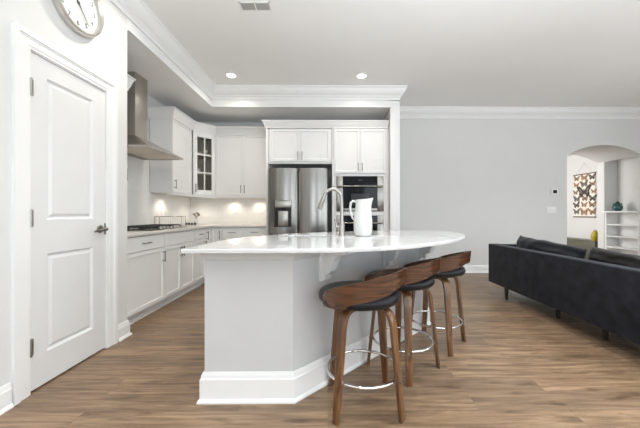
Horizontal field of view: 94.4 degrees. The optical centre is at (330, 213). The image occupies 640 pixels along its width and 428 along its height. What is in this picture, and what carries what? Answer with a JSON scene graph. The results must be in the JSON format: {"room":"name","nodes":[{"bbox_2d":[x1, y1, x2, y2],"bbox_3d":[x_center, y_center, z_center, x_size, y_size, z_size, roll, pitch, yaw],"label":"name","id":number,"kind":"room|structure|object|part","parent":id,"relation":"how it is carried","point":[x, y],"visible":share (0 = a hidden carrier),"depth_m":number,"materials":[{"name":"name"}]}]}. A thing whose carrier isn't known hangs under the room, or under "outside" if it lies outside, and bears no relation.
{"room":"open-plan kitchen","nodes":[
{"label":"open-plan kitchen","id":0,"kind":"room"},
{"bbox_2d":[0,0,126,386],"bbox_3d":[-2.162,-0.430,-0.274,0.701,3.060,5.890,0,0,-1],"label":"wall","id":1,"kind":"structure","parent":0,"point":[106,53],"depth_m":1.94,"materials":[{"name":"paint"}]},
{"bbox_2d":[11,21,117,405],"bbox_3d":[-1.881,0.000,2.108,0.142,2.200,0.832,0,0,-1],"label":"trim","id":2,"kind":"structure","parent":1,"relation":"attached to","point":[24,41],"depth_m":1.77,"materials":[{"name":"paint"}]},
{"bbox_2d":[0,320,131,414],"bbox_3d":[-1.833,1.030,-0.257,0.099,0.140,5.918,0,0,-1],"label":"baseboard","id":3,"kind":"structure","parent":1,"relation":"attached to","point":[6,404],"depth_m":1.67,"materials":[{"name":"paint"}]},
{"bbox_2d":[30,52,107,390],"bbox_3d":[-1.821,0.049,2.103,0.100,2.078,0.627,0,0,-1],"label":"door","id":4,"kind":"structure","parent":1,"relation":"in","point":[68,225],"depth_m":2.06,"materials":[{"name":"paint"}]},
{"bbox_3d":[-1.805,0.123,2.318,0.065,0.064,0.138,0,0,0],"label":"lever handle","id":5,"kind":"part","parent":4,"relation":"part of","materials":[{"name":"silver metal"}]},
{"bbox_2d":[52,0,103,36],"bbox_3d":[-1.806,-1.512,2.119,0.054,0.430,0.430,0,0,-1],"label":"wall clock","id":6,"kind":"object","parent":1,"relation":"attached to","point":[85,18],"visible":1,"depth_m":2.16,"materials":[{"name":"silver metal"}]},
{"bbox_2d":[147,94,183,196],"bbox_3d":[-2.610,-0.430,4.032,0.120,3.060,2.970,0,0,-1],"label":"wall","id":7,"kind":"structure","parent":0,"point":[151,101],"depth_m":4.17,"materials":[{"name":"paint"}]},
{"bbox_2d":[127,72,182,159],"bbox_3d":[-2.267,-1.196,3.625,0.542,0.932,0.800,0,0,-1],"label":"range hood","id":8,"kind":"object","parent":7,"relation":"attached to","point":[138,146],"visible":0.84,"depth_m":3.50,"materials":[{"name":"metal"}]},
{"bbox_2d":[150,118,191,194],"bbox_3d":[-2.366,-0.830,4.473,0.354,1.060,0.626,0,0,-1],"label":"upper cabinet","id":9,"kind":"object","parent":7,"relation":"attached to","point":[166,176],"visible":0.92,"depth_m":4.17,"materials":[{"name":"paint"}]},
{"bbox_3d":[-2.234,-0.828,4.450,0.020,1.044,0.571,0,0,0],"label":"door","id":10,"kind":"part","parent":9,"relation":"part of","materials":[{"name":"paint"}]},
{"bbox_2d":[147,106,265,135],"bbox_3d":[-1.900,-1.413,4.720,1.792,0.145,0.629,0,0,-39],"label":"trim","id":11,"kind":"structure","parent":9,"relation":"attached to","point":[153,111],"depth_m":4.86,"materials":[{"name":"paint"}]},
{"bbox_2d":[127,155,265,225],"bbox_3d":[-1.787,-0.340,4.045,1.526,1.120,2.720,0,0,-1],"label":"wall","id":12,"kind":"structure","parent":7,"relation":"attached to","point":[142,205],"depth_m":4.87,"materials":[{"name":"white tile"}]},
{"bbox_3d":[-2.353,-0.830,2.956,0.354,1.060,0.511,0,0,-1],"label":"upper cabinet","id":13,"kind":"object","parent":7,"relation":"attached to","visible":0},
{"bbox_2d":[127,74,135,90],"bbox_3d":[-2.341,-1.413,2.987,0.380,0.145,0.574,0,0,-1],"label":"trim","id":14,"kind":"structure","parent":13,"relation":"attached to","point":[130,79],"depth_m":3.21,"materials":[{"name":"paint"}]},
{"bbox_2d":[127,18,389,122],"bbox_3d":[-0.738,-1.812,4.049,3.625,0.296,2.730,0,0,-1],"label":"ceiling","id":15,"kind":"structure","parent":0,"point":[163,85],"depth_m":4.62,"materials":[{"name":"paint"}]},
{"bbox_2d":[191,122,380,231],"bbox_3d":[-0.750,-0.430,5.474,3.625,3.060,0.120,0,0,-1],"label":"wall","id":16,"kind":"structure","parent":0,"point":[214,124],"depth_m":5.42,"materials":[{"name":"paint"}]},
{"bbox_2d":[176,131,215,196],"bbox_3d":[-2.264,-0.830,5.092,0.586,1.060,0.613,0,0,-1],"label":"upper cabinet","id":17,"kind":"object","parent":16,"relation":"attached to","point":[204,181],"visible":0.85,"depth_m":5.05,"materials":[{"name":"paint"}]},
{"bbox_2d":[192,152,210,158],"bbox_3d":[-2.271,-1.000,5.099,0.552,0.018,0.577,0,0,0],"label":"shelf","id":18,"kind":"object","parent":17,"relation":"attached to","point":[199,155],"depth_m":5.03,"materials":[{"name":"white wood"}]},
{"bbox_2d":[192,172,210,176],"bbox_3d":[-2.271,-0.670,5.099,0.552,0.018,0.577,0,0,0],"label":"shelf","id":19,"kind":"object","parent":17,"relation":"attached to","point":[199,174],"depth_m":4.99,"materials":[{"name":"white wood"}]},
{"bbox_3d":[-2.103,-0.828,4.935,0.020,1.044,0.375,0,0,42],"label":"door","id":20,"kind":"part","parent":17,"relation":"part of","materials":[{"name":"paint"}]},
{"bbox_2d":[216,135,265,195],"bbox_3d":[-1.505,-0.830,5.219,0.936,1.060,0.354,0,0,-1],"label":"upper cabinet","id":21,"kind":"object","parent":16,"relation":"attached to","point":[240,160],"visible":0.92,"depth_m":5.08,"materials":[{"name":"paint"}]},
{"bbox_2d":[171,193,265,197],"bbox_3d":[-1.811,-0.284,4.865,1.525,0.029,0.585,0,0,-37],"label":"trim","id":22,"kind":"structure","parent":21,"relation":"attached to","point":[179,194],"depth_m":5.08,"materials":[{"name":"paint"}]},
{"bbox_3d":[-1.737,-0.828,5.085,0.463,1.044,0.020,0,0,0],"label":"door","id":23,"kind":"part","parent":21,"relation":"part of","materials":[{"name":"paint"}]},
{"bbox_3d":[-1.270,-0.828,5.089,0.463,1.044,0.020,0,0,0],"label":"door","id":24,"kind":"part","parent":21,"relation":"part of","materials":[{"name":"paint"}]},
{"bbox_2d":[268,129,331,169],"bbox_3d":[-0.489,-1.080,5.043,1.016,0.560,0.726,0,0,-1],"label":"upper cabinet","id":25,"kind":"object","parent":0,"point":[287,148],"visible":0.99,"depth_m":4.72,"materials":[{"name":"paint"}]},
{"bbox_3d":[-0.727,-1.093,4.724,0.476,0.515,0.020,0,0,0],"label":"door","id":26,"kind":"part","parent":25,"relation":"part of","materials":[{"name":"paint"}]},
{"bbox_3d":[-0.245,-1.093,4.728,0.476,0.515,0.020,0,0,0],"label":"door","id":27,"kind":"part","parent":25,"relation":"part of","materials":[{"name":"paint"}]},
{"bbox_2d":[262,120,388,128],"bbox_3d":[-0.085,-1.419,4.839,2.005,0.113,0.360,0,0,-1],"label":"trim","id":28,"kind":"structure","parent":25,"relation":"attached to","point":[268,124],"depth_m":4.68,"materials":[{"name":"paint"}]},
{"bbox_2d":[0,259,639,427],"bbox_3d":[2.125,1.150,2.919,9.700,0.100,12.600,0,0,-1],"label":"floor","id":29,"kind":"structure","parent":0,"point":[518,365],"depth_m":1.92,"materials":[{"name":"brown wood"}]},
{"bbox_2d":[127,233,165,324],"bbox_3d":[-2.203,0.660,3.061,0.644,0.879,0.718,0,0,-1],"label":"base cabinet","id":30,"kind":"object","parent":29,"relation":"on","point":[145,253],"visible":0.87,"depth_m":3.06,"materials":[{"name":"paint"}]},
{"bbox_3d":[-1.927,0.303,3.063,0.020,0.143,0.713,0,0,0],"label":"drawer","id":31,"kind":"part","parent":30,"relation":"part of","materials":[{"name":"paint"}]},
{"bbox_2d":[127,224,265,236],"bbox_3d":[-1.783,0.205,4.045,1.517,0.030,2.701,0,0,-1],"label":"countertop","id":32,"kind":"structure","parent":30,"relation":"on","point":[199,226],"depth_m":4.17,"materials":[{"name":"grey stone"}]},
{"bbox_2d":[127,224,186,230],"bbox_3d":[-2.232,0.167,3.681,0.490,0.046,0.880,0,0,-1],"label":"gas cooktop","id":33,"kind":"object","parent":32,"relation":"in","point":[149,227],"visible":0.83,"depth_m":3.56,"materials":[{"name":"metal"}]},
{"bbox_2d":[154,216,185,226],"bbox_3d":[-2.328,0.112,4.300,0.389,0.154,0.130,0,0,-1],"label":"wire basket","id":34,"kind":"object","parent":32,"relation":"on","point":[160,217],"visible":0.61,"depth_m":4.24,"materials":[{"name":"silver metal"}]},
{"bbox_2d":[192,212,199,224],"bbox_3d":[-2.246,0.081,4.939,0.114,0.218,0.091,0,0,31],"label":"bud vase","id":35,"kind":"object","parent":32,"relation":"on","point":[196,220],"visible":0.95,"depth_m":4.93,"materials":[{"name":"white ceramic"}]},
{"bbox_2d":[157,230,193,308],"bbox_3d":[-2.209,0.660,3.806,0.644,0.879,0.768,0,0,-1],"label":"base cabinet","id":36,"kind":"object","parent":29,"relation":"on","point":[178,267],"visible":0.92,"depth_m":3.73,"materials":[{"name":"paint"}]},
{"bbox_3d":[-1.931,0.683,3.617,0.020,0.597,0.380,0,0,0],"label":"door","id":37,"kind":"part","parent":36,"relation":"part of","materials":[{"name":"paint"}]},
{"bbox_3d":[-1.933,0.303,3.808,0.020,0.143,0.763,0,0,0],"label":"drawer","id":38,"kind":"part","parent":36,"relation":"part of","materials":[{"name":"paint"}]},
{"bbox_3d":[-1.935,0.683,4.000,0.020,0.597,0.380,0,0,0],"label":"door","id":39,"kind":"part","parent":36,"relation":"part of","materials":[{"name":"paint"}]},
{"bbox_2d":[189,228,206,290],"bbox_3d":[-2.215,0.660,4.381,0.644,0.879,0.378,0,0,-1],"label":"base cabinet","id":40,"kind":"object","parent":29,"relation":"on","point":[199,234],"visible":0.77,"depth_m":4.35,"materials":[{"name":"paint"}]},
{"bbox_3d":[-1.938,0.303,4.383,0.020,0.143,0.373,0,0,0],"label":"drawer","id":41,"kind":"part","parent":40,"relation":"part of","materials":[{"name":"paint"}]},
{"bbox_3d":[-1.938,0.683,4.383,0.020,0.597,0.373,0,0,0],"label":"door","id":42,"kind":"part","parent":40,"relation":"part of","materials":[{"name":"paint"}]},
{"bbox_2d":[200,227,222,283],"bbox_3d":[-2.151,0.660,4.982,0.795,0.879,0.818,0,0,-1],"label":"base cabinet","id":43,"kind":"object","parent":29,"relation":"on","point":[213,234],"visible":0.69,"depth_m":4.78,"materials":[{"name":"paint"}]},
{"bbox_3d":[-1.941,0.607,4.680,0.020,0.750,0.201,0,0,0],"label":"door","id":44,"kind":"part","parent":43,"relation":"part of","materials":[{"name":"paint"}]},
{"bbox_3d":[-1.841,0.607,4.794,0.171,0.750,0.020,0,0,0],"label":"door","id":45,"kind":"part","parent":43,"relation":"part of","materials":[{"name":"paint"}]},
{"bbox_2d":[223,227,242,239],"bbox_3d":[-1.588,0.660,5.073,0.328,0.879,0.644,0,0,-1],"label":"base cabinet","id":46,"kind":"object","parent":29,"relation":"on","point":[228,232],"visible":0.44,"depth_m":4.79,"materials":[{"name":"paint"}]},
{"bbox_3d":[-1.586,0.683,4.796,0.323,0.597,0.020,0,0,0],"label":"door","id":47,"kind":"part","parent":46,"relation":"part of","materials":[{"name":"paint"}]},
{"bbox_3d":[-1.586,0.303,4.796,0.323,0.143,0.020,0,0,0],"label":"drawer","id":48,"kind":"part","parent":46,"relation":"part of","materials":[{"name":"paint"}]},
{"bbox_2d":[243,227,265,236],"bbox_3d":[-1.227,0.660,5.076,0.391,0.879,0.644,0,0,-1],"label":"base cabinet","id":49,"kind":"object","parent":29,"relation":"on","point":[247,231],"visible":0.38,"depth_m":4.79,"materials":[{"name":"paint"}]},
{"bbox_2d":[266,128,272,234],"bbox_3d":[-1.014,-0.130,5.060,0.030,2.460,0.698,0,0,-1],"label":"panel","id":50,"kind":"object","parent":29,"relation":"on","point":[267,164],"visible":0.24,"depth_m":4.71,"materials":[{"name":"paint"}]},
{"bbox_2d":[268,168,327,234],"bbox_3d":[-0.496,0.200,4.890,0.894,1.800,0.992,0,0,-1],"label":"refrigerator","id":51,"kind":"object","parent":29,"relation":"on","point":[294,194],"visible":0.56,"depth_m":4.44,"materials":[{"name":"silver metal"}]},
{"bbox_3d":[-0.719,-0.193,4.478,0.441,0.985,0.113,0,0,0],"label":"door","id":52,"kind":"part","parent":51,"relation":"part of","materials":[{"name":"metal"}]},
{"bbox_3d":[-0.717,-0.147,4.466,0.248,0.114,0.056,0,0,0],"label":"control panel","id":53,"kind":"part","parent":51,"relation":"part of","materials":[{"name":"silver metal"}]},
{"bbox_3d":[-0.266,-0.193,4.482,0.441,0.985,0.113,0,0,0],"label":"door","id":54,"kind":"part","parent":51,"relation":"part of","materials":[{"name":"metal"}]},
{"bbox_2d":[196,246,433,403],"bbox_3d":[0.114,0.656,2.329,2.138,0.888,1.067,0,0,-26],"label":"kitchen island","id":55,"kind":"object","parent":29,"relation":"on","point":[269,331],"visible":0.59,"depth_m":1.74,"materials":[{"name":"paint"}]},
{"bbox_3d":[0.113,0.243,2.330,2.151,0.062,0.703,0,0,-32],"label":"crown moulding","id":56,"kind":"part","parent":55,"relation":"part of","materials":[{"name":"paint"}]},
{"bbox_3d":[0.114,1.014,2.328,2.164,0.172,0.711,0,0,-32],"label":"baseboard","id":57,"kind":"part","parent":55,"relation":"part of","materials":[{"name":"paint"}]},
{"bbox_2d":[181,230,464,253],"bbox_3d":[0.244,0.200,2.471,2.092,0.024,1.788,0,0,-1],"label":"island countertop","id":58,"kind":"structure","parent":55,"relation":"on","point":[383,240],"depth_m":1.93,"materials":[{"name":"white stone"}]},
{"bbox_2d":[317,187,344,235],"bbox_3d":[0.007,-0.019,2.511,0.237,0.411,0.060,0,0,7],"label":"kitchen faucet","id":59,"kind":"object","parent":58,"relation":"on","point":[341,226],"visible":0.98,"depth_m":2.49,"materials":[{"name":"silver metal"}]},
{"bbox_3d":[0.021,-0.074,2.506,0.179,0.301,0.030,0,0,3],"label":"spout","id":60,"kind":"part","parent":59,"relation":"part of","materials":[{"name":"silver metal"}]},
{"bbox_2d":[349,198,372,235],"bbox_3d":[0.269,0.026,2.504,0.172,0.321,0.160,0,0,-33],"label":"pitcher","id":61,"kind":"object","parent":58,"relation":"on","point":[362,218],"visible":0.98,"depth_m":2.45,"materials":[{"name":"white ceramic"}]},
{"bbox_3d":[0.190,-0.030,2.519,0.066,0.177,0.020,0,0,7],"label":"handle","id":62,"kind":"part","parent":61,"relation":"part of","materials":[{"name":"white ceramic"}]},
{"bbox_2d":[332,128,387,231],"bbox_3d":[0.467,-0.130,5.041,0.892,2.460,0.746,0,0,-1],"label":"tall cabinet","id":63,"kind":"object","parent":29,"relation":"on","point":[355,152],"visible":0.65,"depth_m":4.71,"materials":[{"name":"paint"}]},
{"bbox_3d":[0.260,-0.998,4.711,0.413,0.705,0.020,0,0,0],"label":"door","id":64,"kind":"part","parent":63,"relation":"part of","materials":[{"name":"paint"}]},
{"bbox_2d":[336,176,383,210],"bbox_3d":[0.468,-0.318,4.935,0.749,0.557,0.577,0,0,-1],"label":"wall oven","id":65,"kind":"object","parent":63,"relation":"in","point":[351,188],"visible":0.83,"depth_m":4.71,"materials":[{"name":"black metal"}]},
{"bbox_3d":[0.470,-0.342,4.714,0.549,0.509,0.018,0,0,0],"label":"door","id":66,"kind":"part","parent":65,"relation":"part of","materials":[{"name":"black glass"}]},
{"bbox_3d":[0.470,-0.433,4.675,0.719,0.023,0.057,0,0,0],"label":"handle","id":67,"kind":"part","parent":65,"relation":"part of","materials":[{"name":"metal"}]},
{"bbox_2d":[336,215,383,231],"bbox_3d":[0.468,0.352,4.935,0.749,0.647,0.577,0,0,-1],"label":"wall oven","id":68,"kind":"object","parent":63,"relation":"in","point":[377,220],"visible":0.29,"depth_m":4.71,"materials":[{"name":"black glass"}]},
{"bbox_3d":[0.470,0.329,4.714,0.549,0.599,0.018,0,0,0],"label":"door","id":69,"kind":"part","parent":68,"relation":"part of","materials":[{"name":"black glass"}]},
{"bbox_3d":[0.470,0.147,4.675,0.719,0.023,0.057,0,0,0],"label":"handle","id":70,"kind":"part","parent":68,"relation":"part of","materials":[{"name":"metal"}]},
{"bbox_3d":[0.679,-0.998,4.715,0.413,0.705,0.020,0,0,0],"label":"door","id":71,"kind":"part","parent":63,"relation":"part of","materials":[{"name":"paint"}]},
{"bbox_2d":[388,129,388,229],"bbox_3d":[0.923,-0.130,4.738,0.012,2.460,0.020,0,0,-1],"label":"trim","id":72,"kind":"structure","parent":63,"relation":"attached to","point":[388,129],"depth_m":4.73,"materials":[{"name":"paint"}]},
{"bbox_2d":[318,267,407,425],"bbox_3d":[0.186,0.698,1.721,0.509,0.804,0.509,0,0,-11],"label":"bar stool","id":73,"kind":"object","parent":29,"relation":"on","point":[379,292],"visible":1,"depth_m":1.56,"materials":[{"name":"brown wood"}]},
{"bbox_3d":[0.088,0.808,1.829,0.240,0.584,0.054,0,0,42],"label":"leg","id":74,"kind":"part","parent":73,"relation":"part of","materials":[{"name":"brown wood"}]},
{"bbox_3d":[0.100,0.808,1.631,0.054,0.584,0.240,0,0,42],"label":"leg","id":75,"kind":"part","parent":73,"relation":"part of","materials":[{"name":"brown wood"}]},
{"bbox_3d":[0.165,0.469,1.736,0.472,0.069,0.472,0,0,34],"label":"seat","id":76,"kind":"part","parent":73,"relation":"part of","materials":[{"name":"black leather"}]},
{"bbox_3d":[0.244,0.395,1.681,0.367,0.197,0.521,0,0,34],"label":"backrest","id":77,"kind":"part","parent":73,"relation":"part of","materials":[{"name":"brown wood"}]},
{"bbox_3d":[0.286,0.808,1.841,0.054,0.584,0.240,0,0,42],"label":"leg","id":78,"kind":"part","parent":73,"relation":"part of","materials":[{"name":"brown wood"}]},
{"bbox_3d":[0.295,0.808,1.645,0.200,0.584,0.200,0,0,-3],"label":"leg","id":79,"kind":"part","parent":73,"relation":"part of","materials":[{"name":"brown wood"}]},
{"bbox_2d":[367,257,440,386],"bbox_3d":[0.521,0.698,2.124,0.516,0.804,0.521,0,0,38],"label":"bar stool","id":80,"kind":"object","parent":29,"relation":"on","point":[419,273],"visible":0.75,"depth_m":1.94,"materials":[{"name":"brown wood"}]},
{"bbox_3d":[0.382,0.808,2.149,0.240,0.584,0.054,0,0,5],"label":"leg","id":81,"kind":"part","parent":80,"relation":"part of","materials":[{"name":"brown wood"}]},
{"bbox_3d":[0.532,0.808,2.277,0.054,0.584,0.240,0,0,5],"label":"leg","id":82,"kind":"part","parent":80,"relation":"part of","materials":[{"name":"brown wood"}]},
{"bbox_3d":[0.503,0.469,2.138,0.472,0.069,0.472,0,0,38],"label":"seat","id":83,"kind":"part","parent":80,"relation":"part of","materials":[{"name":"black leather"}]},
{"bbox_3d":[0.510,0.808,1.998,0.054,0.584,0.240,0,0,5],"label":"leg","id":84,"kind":"part","parent":80,"relation":"part of","materials":[{"name":"brown wood"}]},
{"bbox_3d":[0.580,0.395,2.079,0.367,0.197,0.521,0,0,38],"label":"backrest","id":85,"kind":"part","parent":80,"relation":"part of","materials":[{"name":"brown wood"}]},
{"bbox_3d":[0.661,0.808,2.127,0.240,0.584,0.054,0,0,5],"label":"leg","id":86,"kind":"part","parent":80,"relation":"part of","materials":[{"name":"brown wood"}]},
{"bbox_2d":[411,251,470,356],"bbox_3d":[0.913,0.698,2.519,0.516,0.804,0.521,0,0,39],"label":"bar stool","id":87,"kind":"object","parent":29,"relation":"on","point":[452,264],"visible":0.7,"depth_m":2.33,"materials":[{"name":"brown wood"}]},
{"bbox_3d":[0.763,0.808,2.520,0.240,0.584,0.054,0,0,-5],"label":"leg","id":88,"kind":"part","parent":87,"relation":"part of","materials":[{"name":"brown wood"}]},
{"bbox_3d":[0.888,0.808,2.672,0.054,0.584,0.240,0,0,-5],"label":"leg","id":89,"kind":"part","parent":87,"relation":"part of","materials":[{"name":"brown wood"}]},
{"bbox_3d":[0.896,0.469,2.533,0.472,0.069,0.472,0,0,40],"label":"seat","id":90,"kind":"part","parent":87,"relation":"part of","materials":[{"name":"black leather"}]},
{"bbox_3d":[0.915,0.808,2.394,0.054,0.584,0.240,0,0,-5],"label":"leg","id":91,"kind":"part","parent":87,"relation":"part of","materials":[{"name":"brown wood"}]},
{"bbox_3d":[0.970,0.395,2.472,0.367,0.197,0.521,0,0,40],"label":"backrest","id":92,"kind":"part","parent":87,"relation":"part of","materials":[{"name":"brown wood"}]},
{"bbox_3d":[1.041,0.808,2.546,0.240,0.584,0.054,0,0,-5],"label":"leg","id":93,"kind":"part","parent":87,"relation":"part of","materials":[{"name":"brown wood"}]},
{"bbox_2d":[489,244,639,343],"bbox_3d":[2.679,0.759,2.943,0.910,0.682,2.440,0,0,-1],"label":"sofa","id":94,"kind":"object","parent":29,"relation":"on","point":[606,296],"visible":0.95,"depth_m":2.69,"materials":[{"name":"grey fabric"}]},
{"bbox_3d":[2.252,1.023,3.790,0.054,0.154,0.053,0,0,0],"label":"leg","id":95,"kind":"part","parent":94,"relation":"part of","materials":[{"name":"brown wood"}]},
{"bbox_2d":[516,235,586,258],"bbox_3d":[2.500,0.484,3.442,0.260,0.395,1.054,0,0,1],"label":"cushion","id":96,"kind":"object","parent":94,"relation":"on","point":[522,242],"visible":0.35,"depth_m":3.28,"materials":[{"name":"black fabric"}]},
{"bbox_3d":[2.403,1.023,3.121,0.048,0.154,0.047,0,0,0],"label":"leg","id":97,"kind":"part","parent":94,"relation":"part of","materials":[{"name":"brown wood"}]},
{"bbox_3d":[2.408,1.023,2.591,0.048,0.154,0.047,0,0,0],"label":"leg","id":98,"kind":"part","parent":94,"relation":"part of","materials":[{"name":"brown wood"}]},
{"bbox_2d":[588,247,639,268],"bbox_3d":[2.506,0.500,2.392,0.263,0.362,0.999,0,0,-1],"label":"cushion","id":99,"kind":"object","parent":94,"relation":"on","point":[596,254],"visible":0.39,"depth_m":2.54,"materials":[{"name":"black fabric"}]},
{"bbox_2d":[567,237,597,258],"bbox_3d":[6.026,0.856,7.353,0.400,0.488,1.620,0,0,-1],"label":"bench","id":100,"kind":"object","parent":29,"relation":"on","point":[587,244],"visible":0.15,"depth_m":6.86,"materials":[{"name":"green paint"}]},
{"bbox_2d":[591,230,597,240],"bbox_3d":[5.922,0.491,6.632,0.150,0.240,0.150,0,0,-1],"label":"vase","id":101,"kind":"object","parent":100,"relation":"on","point":[594,235],"visible":0.94,"depth_m":6.60,"materials":[{"name":"ceramic"}]},
{"bbox_2d":[602,211,638,254],"bbox_3d":[5.947,0.524,5.958,0.338,1.152,0.708,0,0,-1],"label":"bookcase","id":102,"kind":"object","parent":29,"relation":"on","point":[621,227],"visible":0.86,"depth_m":6.14,"materials":[{"name":"paint"}]},
{"bbox_2d":[612,201,622,210],"bbox_3d":[5.917,-0.156,6.102,0.167,0.206,0.167,0,0,39],"label":"vase","id":103,"kind":"object","parent":102,"relation":"on","point":[617,206],"visible":0.95,"depth_m":6.06,"materials":[{"name":"teal ceramic"}]},
{"bbox_3d":[5.975,0.230,5.958,0.244,0.024,0.636,0,0,0],"label":"shelf","id":104,"kind":"part","parent":102,"relation":"part of","materials":[{"name":"paint"}]},
{"bbox_3d":[5.975,0.470,5.958,0.244,0.024,0.636,0,0,0],"label":"shelf","id":105,"kind":"part","parent":102,"relation":"part of","materials":[{"name":"paint"}]},
{"bbox_3d":[5.975,0.700,5.958,0.244,0.024,0.636,0,0,0],"label":"shelf","id":106,"kind":"part","parent":102,"relation":"part of","materials":[{"name":"paint"}]},
{"bbox_2d":[381,109,389,229],"bbox_3d":[0.999,-0.430,5.029,0.135,3.060,0.800,0,0,-1],"label":"wall","id":107,"kind":"structure","parent":0,"point":[387,117],"depth_m":4.69,"materials":[{"name":"paint"}]},
{"bbox_2d":[110,0,639,118],"bbox_3d":[2.083,-1.865,1.168,7.814,0.190,8.700,0,0,-1],"label":"trim","id":108,"kind":"structure","parent":107,"relation":"attached to","point":[137,12],"depth_m":4.57,"materials":[{"name":"paint"}]},
{"bbox_2d":[390,107,399,229],"bbox_3d":[1.006,-0.282,4.673,0.151,2.764,0.112,0,0,-1],"label":"trim","id":109,"kind":"structure","parent":107,"relation":"attached to","point":[394,111],"depth_m":4.62,"materials":[{"name":"paint"}]},
{"bbox_2d":[142,0,639,106],"bbox_3d":[2.137,-2.010,1.519,9.700,0.100,9.800,0,0,-1],"label":"ceiling","id":110,"kind":"structure","parent":0,"point":[456,53],"depth_m":3.43,"materials":[{"name":"paint"}]},
{"bbox_2d":[225,72,237,77],"bbox_3d":[-1.407,-1.956,4.188,0.176,0.009,0.176,0,0,-1],"label":"recessed light","id":111,"kind":"object","parent":110,"relation":"in","point":[228,74],"visible":1,"depth_m":4.18,"materials":[{"name":"white plastic"}]},
{"bbox_2d":[239,2,271,10],"bbox_3d":[-0.709,-1.956,2.794,0.284,0.007,0.116,0,0,-1],"label":"ceiling vent","id":112,"kind":"object","parent":110,"relation":"in","point":[245,6],"visible":1,"depth_m":2.79,"materials":[{"name":"white plastic"}]},
{"bbox_2d":[355,73,367,78],"bbox_3d":[0.439,-1.956,4.204,0.176,0.009,0.176,0,0,-1],"label":"recessed light","id":113,"kind":"object","parent":110,"relation":"in","point":[359,75],"visible":1,"depth_m":4.18,"materials":[{"name":"white plastic"}]},
{"bbox_2d":[400,119,639,264],"bbox_3d":[3.803,-0.430,5.988,5.490,3.060,0.910,0,0,-1],"label":"wall","id":114,"kind":"structure","parent":0,"point":[487,181],"depth_m":5.53,"materials":[{"name":"paint"}]},
{"bbox_2d":[463,265,488,272],"bbox_3d":[2.751,1.030,5.134,3.348,0.140,0.780,0,0,-1],"label":"baseboard","id":115,"kind":"structure","parent":114,"relation":"attached to","point":[469,268],"depth_m":5.51,"materials":[{"name":"paint"}]},
{"bbox_2d":[547,207,555,212],"bbox_3d":[4.132,-0.070,5.531,0.178,0.120,0.010,0,0,-1],"label":"switch plate","id":116,"kind":"object","parent":114,"relation":"attached to","point":[549,209],"visible":1,"depth_m":5.53,"materials":[{"name":"white plastic"}]},
{"bbox_2d":[551,189,557,194],"bbox_3d":[4.182,-0.408,5.524,0.130,0.116,0.024,0,0,-1],"label":"thermostat","id":117,"kind":"object","parent":114,"relation":"attached to","point":[553,191],"visible":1,"depth_m":5.51,"materials":[{"name":"white plastic"}]},
{"bbox_2d":[567,155,597,238],"bbox_3d":[6.382,-0.250,7.811,0.300,2.700,2.690,0,0,-1],"label":"wall","id":118,"kind":"structure","parent":0,"point":[577,227],"depth_m":7.45,"materials":[{"name":"paint"}]},
{"bbox_2d":[573,163,596,217],"bbox_3d":[6.225,-0.580,7.259,0.024,1.340,0.676,0,0,-1],"label":"chart","id":119,"kind":"object","parent":118,"relation":"attached to","point":[584,190],"visible":1,"depth_m":7.25,"materials":[{"name":"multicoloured paper"}]}
]}

